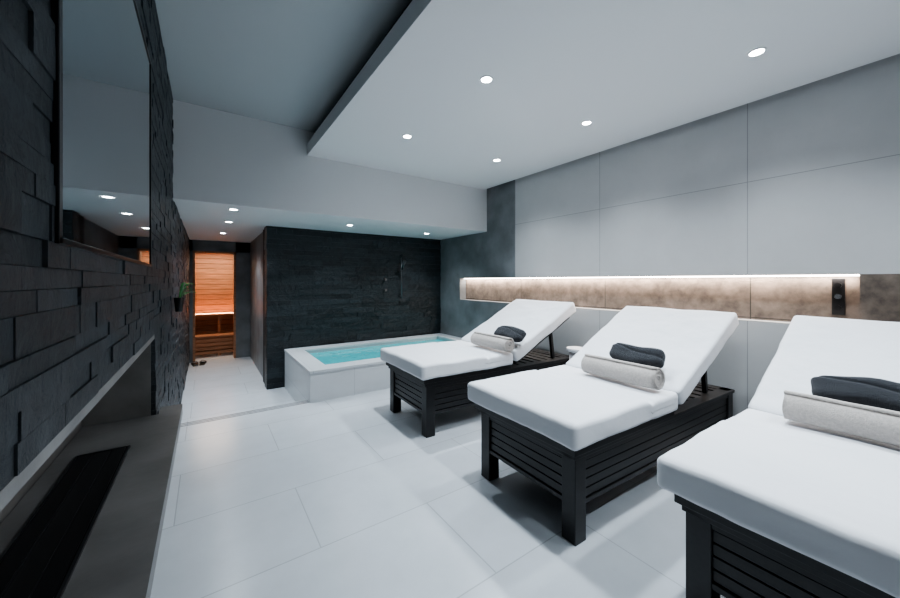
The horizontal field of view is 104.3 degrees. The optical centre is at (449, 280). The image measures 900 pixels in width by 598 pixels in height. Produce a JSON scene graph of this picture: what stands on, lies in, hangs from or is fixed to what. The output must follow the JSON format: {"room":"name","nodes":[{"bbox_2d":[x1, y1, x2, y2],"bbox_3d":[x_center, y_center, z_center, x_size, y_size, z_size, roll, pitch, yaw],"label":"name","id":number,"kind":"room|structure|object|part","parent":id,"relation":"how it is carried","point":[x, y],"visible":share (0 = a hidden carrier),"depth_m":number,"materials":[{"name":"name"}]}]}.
{"room":"spa","nodes":[
{"label":"spa","id":0,"kind":"room"},
{"bbox_2d":[0,0,189,523],"bbox_3d":[-2.308,0.015,2.353,0.605,3.370,9.700,0,0,-35],"label":"wall","id":1,"kind":"structure","parent":0,"point":[87,338],"depth_m":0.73,"materials":[{"name":"black stone"}]},
{"bbox_2d":[50,0,151,266],"bbox_3d":[-1.204,-0.623,1.282,0.030,1.095,1.440,0,0,-35],"label":"wall screen","id":2,"kind":"object","parent":1,"relation":"attached to","point":[101,126],"visible":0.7,"depth_m":1.00,"materials":[{"name":"black glass"}]},
{"bbox_2d":[174,282,195,311],"bbox_3d":[-2.396,0.146,3.226,0.242,0.267,0.191,0,0,26],"label":"wall planter","id":3,"kind":"object","parent":1,"relation":"attached to","point":[178,301],"visible":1,"depth_m":3.18,"materials":[{"name":"black plastic"}]},
{"bbox_3d":[-2.483,0.215,3.206,0.079,0.130,0.079,0,0,-35],"label":"pot","id":4,"kind":"part","parent":3,"relation":"part of","materials":[{"name":"black plastic"}]},
{"bbox_2d":[195,253,232,351],"bbox_3d":[-4.747,0.500,7.247,1.900,2.400,1.080,0,0,-35],"label":"wall","id":5,"kind":"structure","parent":0,"point":[213,272],"depth_m":7.54,"materials":[{"name":"brown wood"}]},
{"bbox_2d":[189,232,262,377],"bbox_3d":[-3.847,0.470,5.693,1.800,2.460,2.500,0,0,-35],"label":"wall","id":6,"kind":"structure","parent":0,"point":[249,256],"depth_m":6.68,"materials":[{"name":"grey stone"}]},
{"bbox_2d":[193,251,235,360],"bbox_3d":[-4.495,0.470,6.692,0.680,2.060,0.140,0,0,-35],"label":"door","id":7,"kind":"structure","parent":6,"relation":"in","point":[194,252],"depth_m":6.82,"materials":[{"name":"brown wood"}]},
{"bbox_2d":[181,349,294,421],"bbox_3d":[-2.632,1.550,6.485,4.700,0.300,5.550,0,0,-35],"label":"floor","id":8,"kind":"structure","parent":0,"point":[226,384],"depth_m":4.84,"materials":[{"name":"tile"}]},
{"bbox_2d":[195,312,232,355],"bbox_3d":[-4.790,1.095,7.309,1.660,0.810,0.690,0,0,-35],"label":"bench","id":9,"kind":"object","parent":8,"relation":"on","point":[219,335],"visible":0.27,"depth_m":7.03,"materials":[{"name":"brown wood"}]},
{"bbox_3d":[-4.893,0.705,7.456,1.660,0.030,0.330,0,0,-35],"label":"seat","id":10,"kind":"part","parent":9,"relation":"part of","materials":[{"name":"brown wood"}]},
{"bbox_3d":[-4.687,1.105,7.161,1.660,0.030,0.330,0,0,-35],"label":"seat","id":11,"kind":"part","parent":9,"relation":"part of","materials":[{"name":"brown wood"}]},
{"bbox_2d":[284,333,461,402],"bbox_3d":[-0.827,1.230,5.075,2.643,0.540,1.488,0,0,-35],"label":"hot tub","id":12,"kind":"object","parent":8,"relation":"on","point":[313,374],"visible":0.56,"depth_m":4.19,"materials":[{"name":"tile"}]},
{"bbox_2d":[155,0,410,131],"bbox_3d":[0.557,-1.720,1.912,4.800,0.100,5.700,0,0,-35],"label":"ceiling","id":13,"kind":"structure","parent":0,"point":[282,62],"depth_m":2.55,"materials":[{"name":"grey paint"}]},
{"bbox_2d":[172,100,486,242],"bbox_3d":[-2.560,-1.215,6.383,4.800,0.910,5.200,0,0,-35],"label":"ceiling","id":14,"kind":"structure","parent":0,"point":[222,161],"depth_m":3.93,"materials":[{"name":"white paint"}]},
{"bbox_2d":[263,226,440,389],"bbox_3d":[-1.492,0.470,5.839,2.870,2.460,0.513,0,0,-35],"label":"wall","id":15,"kind":"structure","parent":0,"point":[321,287],"depth_m":5.40,"materials":[{"name":"black stone"}]},
{"bbox_2d":[384,254,405,298],"bbox_3d":[-0.907,-0.075,5.819,0.332,0.750,0.192,0,0,-35],"label":"shower fixture","id":16,"kind":"object","parent":15,"relation":"attached to","point":[404,261],"visible":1,"depth_m":5.92,"materials":[{"name":"grey metal"}]},
{"bbox_3d":[-0.821,-0.075,5.934,0.018,0.750,0.018,0,0,-35],"label":"rail","id":17,"kind":"part","parent":16,"relation":"part of","materials":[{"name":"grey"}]},
{"bbox_2d":[150,388,724,597],"bbox_3d":[0.600,1.475,1.850,4.700,0.350,5.750,0,0,-35],"label":"floor","id":18,"kind":"structure","parent":0,"point":[343,497],"depth_m":1.92,"materials":[{"name":"tile"}]},
{"bbox_2d":[0,404,182,597],"bbox_3d":[-0.648,1.046,0.335,0.430,0.509,4.450,0,0,-35],"label":"hearth","id":19,"kind":"object","parent":18,"relation":"on","point":[91,525],"visible":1,"depth_m":1.18,"materials":[{"name":"stone"}]},
{"bbox_2d":[0,445,129,597],"bbox_3d":[-1.057,0.795,0.830,0.185,0.009,1.970,0,0,-35],"label":"grille","id":20,"kind":"object","parent":19,"relation":"attached to","point":[44,557],"depth_m":1.12,"materials":[{"name":"black metal"}]},
{"bbox_2d":[180,400,309,426],"bbox_3d":[-1.993,1.299,3.454,1.180,0.002,0.086,0,0,-35],"label":"trim","id":21,"kind":"structure","parent":18,"relation":"in","point":[307,401],"depth_m":3.43,"materials":[{"name":"metal"}]},
{"bbox_2d":[380,299,575,437],"bbox_3d":[0.368,0.766,3.705,1.997,1.068,0.905,0,0,-33],"label":"sun lounger","id":22,"kind":"object","parent":18,"relation":"on","point":[433,378],"visible":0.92,"depth_m":3.32,"materials":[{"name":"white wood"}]},
{"bbox_3d":[-0.546,1.087,3.507,0.085,0.425,0.085,0,0,-33],"label":"leg","id":23,"kind":"part","parent":22,"relation":"part of","materials":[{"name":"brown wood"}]},
{"bbox_3d":[-0.378,1.000,3.219,0.023,0.200,0.680,0,0,-33],"label":"panel","id":24,"kind":"part","parent":22,"relation":"part of","materials":[{"name":"black wood"}]},
{"bbox_3d":[-0.183,1.087,2.950,0.085,0.425,0.085,0,0,-33],"label":"leg","id":25,"kind":"part","parent":22,"relation":"part of","materials":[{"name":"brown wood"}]},
{"bbox_2d":[380,340,512,380],"bbox_3d":[-0.052,0.735,3.432,0.994,0.138,0.904,0,0,-33],"label":"seat cushion","id":26,"kind":"object","parent":22,"relation":"on","point":[433,361],"depth_m":3.16,"materials":[{"name":"white fabric"}]},
{"bbox_3d":[0.396,0.985,3.723,1.930,0.270,0.764,0,0,-33],"label":"frame","id":27,"kind":"part","parent":22,"relation":"part of","materials":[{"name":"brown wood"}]},
{"bbox_2d":[470,331,514,351],"bbox_3d":[0.411,0.596,3.456,0.136,0.139,0.513,0,0,-35],"label":"rolled towel","id":28,"kind":"object","parent":22,"relation":"on","point":[497,342],"visible":1,"depth_m":3.37,"materials":[{"name":"white fabric"}]},
{"bbox_3d":[0.592,1.000,3.432,1.860,0.200,0.023,0,0,-33],"label":"panel","id":29,"kind":"part","parent":22,"relation":"part of","materials":[{"name":"black"}]},
{"bbox_2d":[494,325,525,341],"bbox_3d":[0.594,0.519,3.457,0.146,0.140,0.375,0,0,-33],"label":"folded towel","id":30,"kind":"object","parent":22,"relation":"on","point":[517,334],"visible":0.87,"depth_m":3.39,"materials":[{"name":"grey fabric"}]},
{"bbox_2d":[461,299,575,360],"bbox_3d":[0.756,0.504,3.957,0.940,0.543,0.904,0,0,-33],"label":"cushion","id":31,"kind":"object","parent":22,"relation":"on","point":[537,318],"depth_m":3.84,"materials":[{"name":"white fabric"}]},
{"bbox_2d":[566,346,581,359],"bbox_3d":[1.351,1.008,3.745,0.200,0.585,0.200,0,0,-35],"label":"side table","id":32,"kind":"object","parent":18,"relation":"on","point":[572,350],"visible":0.27,"depth_m":3.71,"materials":[{"name":"white paint"}]},
{"bbox_2d":[468,306,738,545],"bbox_3d":[1.182,0.767,2.521,1.996,1.066,0.874,0,0,-33],"label":"sun lounger","id":33,"kind":"object","parent":18,"relation":"on","point":[578,435],"visible":0.87,"depth_m":2.12,"materials":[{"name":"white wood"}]},
{"bbox_3d":[0.266,1.087,2.329,0.085,0.425,0.085,0,0,-33],"label":"leg","id":34,"kind":"part","parent":33,"relation":"part of","materials":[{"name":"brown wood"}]},
{"bbox_3d":[0.432,1.000,2.039,0.023,0.200,0.680,0,0,-33],"label":"panel","id":35,"kind":"part","parent":33,"relation":"part of","materials":[{"name":"black wood"}]},
{"bbox_2d":[468,365,677,450],"bbox_3d":[0.760,0.732,2.249,0.992,0.141,0.873,0,0,-33],"label":"seat cushion","id":36,"kind":"object","parent":33,"relation":"on","point":[574,409],"depth_m":2.00,"materials":[{"name":"white fabric"}]},
{"bbox_3d":[0.625,1.087,1.769,0.085,0.425,0.085,0,0,-33],"label":"leg","id":37,"kind":"part","parent":33,"relation":"part of","materials":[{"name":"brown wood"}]},
{"bbox_3d":[1.210,0.985,2.539,1.930,0.270,0.764,0,0,-33],"label":"frame","id":38,"kind":"part","parent":33,"relation":"part of","materials":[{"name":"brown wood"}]},
{"bbox_2d":[581,354,664,389],"bbox_3d":[1.131,0.596,2.336,0.136,0.139,0.513,0,0,-34],"label":"rolled towel","id":39,"kind":"object","parent":33,"relation":"on","point":[651,377],"visible":1,"depth_m":2.25,"materials":[{"name":"white fabric"}]},
{"bbox_2d":[609,343,665,367],"bbox_3d":[1.290,0.524,2.434,0.151,0.146,0.377,0,0,-30],"label":"folded towel","id":40,"kind":"object","parent":33,"relation":"on","point":[654,357],"visible":0.8,"depth_m":2.38,"materials":[{"name":"grey fabric"}]},
{"bbox_2d":[566,306,738,403],"bbox_3d":[1.571,0.505,2.770,0.940,0.542,0.874,0,0,-33],"label":"cushion","id":41,"kind":"object","parent":33,"relation":"on","point":[690,341],"depth_m":2.66,"materials":[{"name":"white fabric"}]},
{"bbox_3d":[1.404,1.000,2.245,1.860,0.200,0.023,0,0,-33],"label":"panel","id":42,"kind":"part","parent":33,"relation":"part of","materials":[{"name":"black wood"}]},
{"bbox_3d":[2.153,1.087,2.749,0.085,0.425,0.085,0,0,-33],"label":"leg","id":43,"kind":"part","parent":33,"relation":"part of","materials":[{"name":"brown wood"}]},
{"bbox_2d":[657,315,899,597],"bbox_3d":[1.870,0.766,1.534,1.997,1.068,0.904,0,0,-34],"label":"sun lounger","id":44,"kind":"object","parent":18,"relation":"on","point":[775,506],"visible":0.92,"depth_m":1.23,"materials":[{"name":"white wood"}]},
{"bbox_3d":[0.958,1.087,1.326,0.085,0.425,0.085,0,0,-34],"label":"leg","id":45,"kind":"part","parent":44,"relation":"part of","materials":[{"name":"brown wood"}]},
{"bbox_3d":[1.898,0.985,1.553,1.930,0.270,0.764,0,0,-34],"label":"frame","id":46,"kind":"part","parent":44,"relation":"part of","materials":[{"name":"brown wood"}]},
{"bbox_2d":[657,408,899,597],"bbox_3d":[1.452,0.734,1.256,0.994,0.141,0.904,0,0,-34],"label":"seat cushion","id":47,"kind":"object","parent":44,"relation":"on","point":[831,498],"depth_m":1.17,"materials":[{"name":"white fabric"}]},
{"bbox_3d":[1.128,1.000,1.040,0.023,0.200,0.680,0,0,-34],"label":"panel","id":48,"kind":"part","parent":44,"relation":"part of","materials":[{"name":"black wood"}]},
{"bbox_2d":[748,315,899,416],"bbox_3d":[2.254,0.505,1.791,0.940,0.544,0.903,0,0,-34],"label":"cushion","id":49,"kind":"object","parent":44,"relation":"on","point":[810,347],"depth_m":1.98,"materials":[{"name":"white fabric"}]},
{"bbox_2d":[782,390,899,446],"bbox_3d":[1.767,0.596,1.476,0.138,0.138,0.528,0,0,-34],"label":"rolled towel","id":50,"kind":"object","parent":44,"relation":"on","point":[882,425],"visible":1,"depth_m":1.50,"materials":[{"name":"white fabric"}]},
{"bbox_2d":[811,375,899,411],"bbox_3d":[1.901,0.512,1.571,0.150,0.146,0.403,0,0,-33],"label":"folded towel","id":51,"kind":"object","parent":44,"relation":"on","point":[874,392],"visible":0.78,"depth_m":1.58,"materials":[{"name":"grey fabric"}]},
{"bbox_2d":[307,0,899,189],"bbox_3d":[1.095,-1.532,2.286,2.570,0.275,5.698,0,0,-35],"label":"ceiling","id":52,"kind":"structure","parent":0,"point":[634,69],"depth_m":2.32,"materials":[{"name":"white paint"}]},
{"bbox_2d":[402,134,411,138],"bbox_3d":[-0.411,-1.392,3.370,0.094,0.006,0.094,0,0,-35],"label":"recessed light","id":53,"kind":"object","parent":52,"relation":"in","point":[407,136],"visible":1,"depth_m":3.37,"materials":[{"name":"white"}]},
{"bbox_2d":[480,75,492,83],"bbox_3d":[0.252,-1.392,2.419,0.094,0.006,0.094,0,0,-35],"label":"recessed light","id":54,"kind":"object","parent":52,"relation":"in","point":[485,79],"visible":1,"depth_m":2.42,"materials":[{"name":"white"}]},
{"bbox_2d":[581,120,591,124],"bbox_3d":[1.204,-1.392,3.082,0.094,0.006,0.094,0,0,-35],"label":"recessed light","id":55,"kind":"object","parent":52,"relation":"in","point":[587,122],"visible":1,"depth_m":3.07,"materials":[{"name":"white plastic"}]},
{"bbox_2d":[747,47,766,56],"bbox_3d":[1.867,-1.392,2.131,0.094,0.006,0.094,0,0,-35],"label":"recessed light","id":56,"kind":"object","parent":52,"relation":"in","point":[758,51],"visible":1,"depth_m":2.13,"materials":[{"name":"white"}]},
{"bbox_2d":[440,54,899,415],"bbox_3d":[1.818,0.015,3.949,0.400,3.370,7.600,0,0,-35],"label":"wall","id":57,"kind":"structure","parent":0,"point":[804,179],"depth_m":2.94,"materials":[{"name":"white paint"}]},
{"bbox_2d":[464,274,859,278],"bbox_3d":[1.518,-0.039,4.197,0.020,0.012,4.430,0,0,-35],"label":"led strip","id":58,"kind":"object","parent":57,"relation":"attached to","point":[846,274],"visible":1,"depth_m":3.20,"materials":[{"name":"beige plastic"}]},
{"bbox_2d":[832,278,844,314],"bbox_3d":[2.745,0.110,2.474,0.026,0.260,0.064,0,0,-35],"label":"wall control panel","id":59,"kind":"object","parent":57,"relation":"attached to","point":[838,284],"visible":1,"depth_m":2.47,"materials":[{"name":"black plastic"}]},
{"bbox_3d":[2.739,0.030,2.470,0.012,0.036,0.036,0,0,-35],"label":"knob","id":60,"kind":"part","parent":59,"relation":"part of","materials":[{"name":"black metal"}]},
{"bbox_3d":[2.739,0.110,2.470,0.012,0.036,0.036,0,0,-35],"label":"knob","id":61,"kind":"part","parent":59,"relation":"part of","materials":[{"name":"silver metal"}]},
{"bbox_3d":[2.739,0.190,2.470,0.012,0.036,0.036,0,0,-35],"label":"knob","id":62,"kind":"part","parent":59,"relation":"part of","materials":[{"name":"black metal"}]}
]}

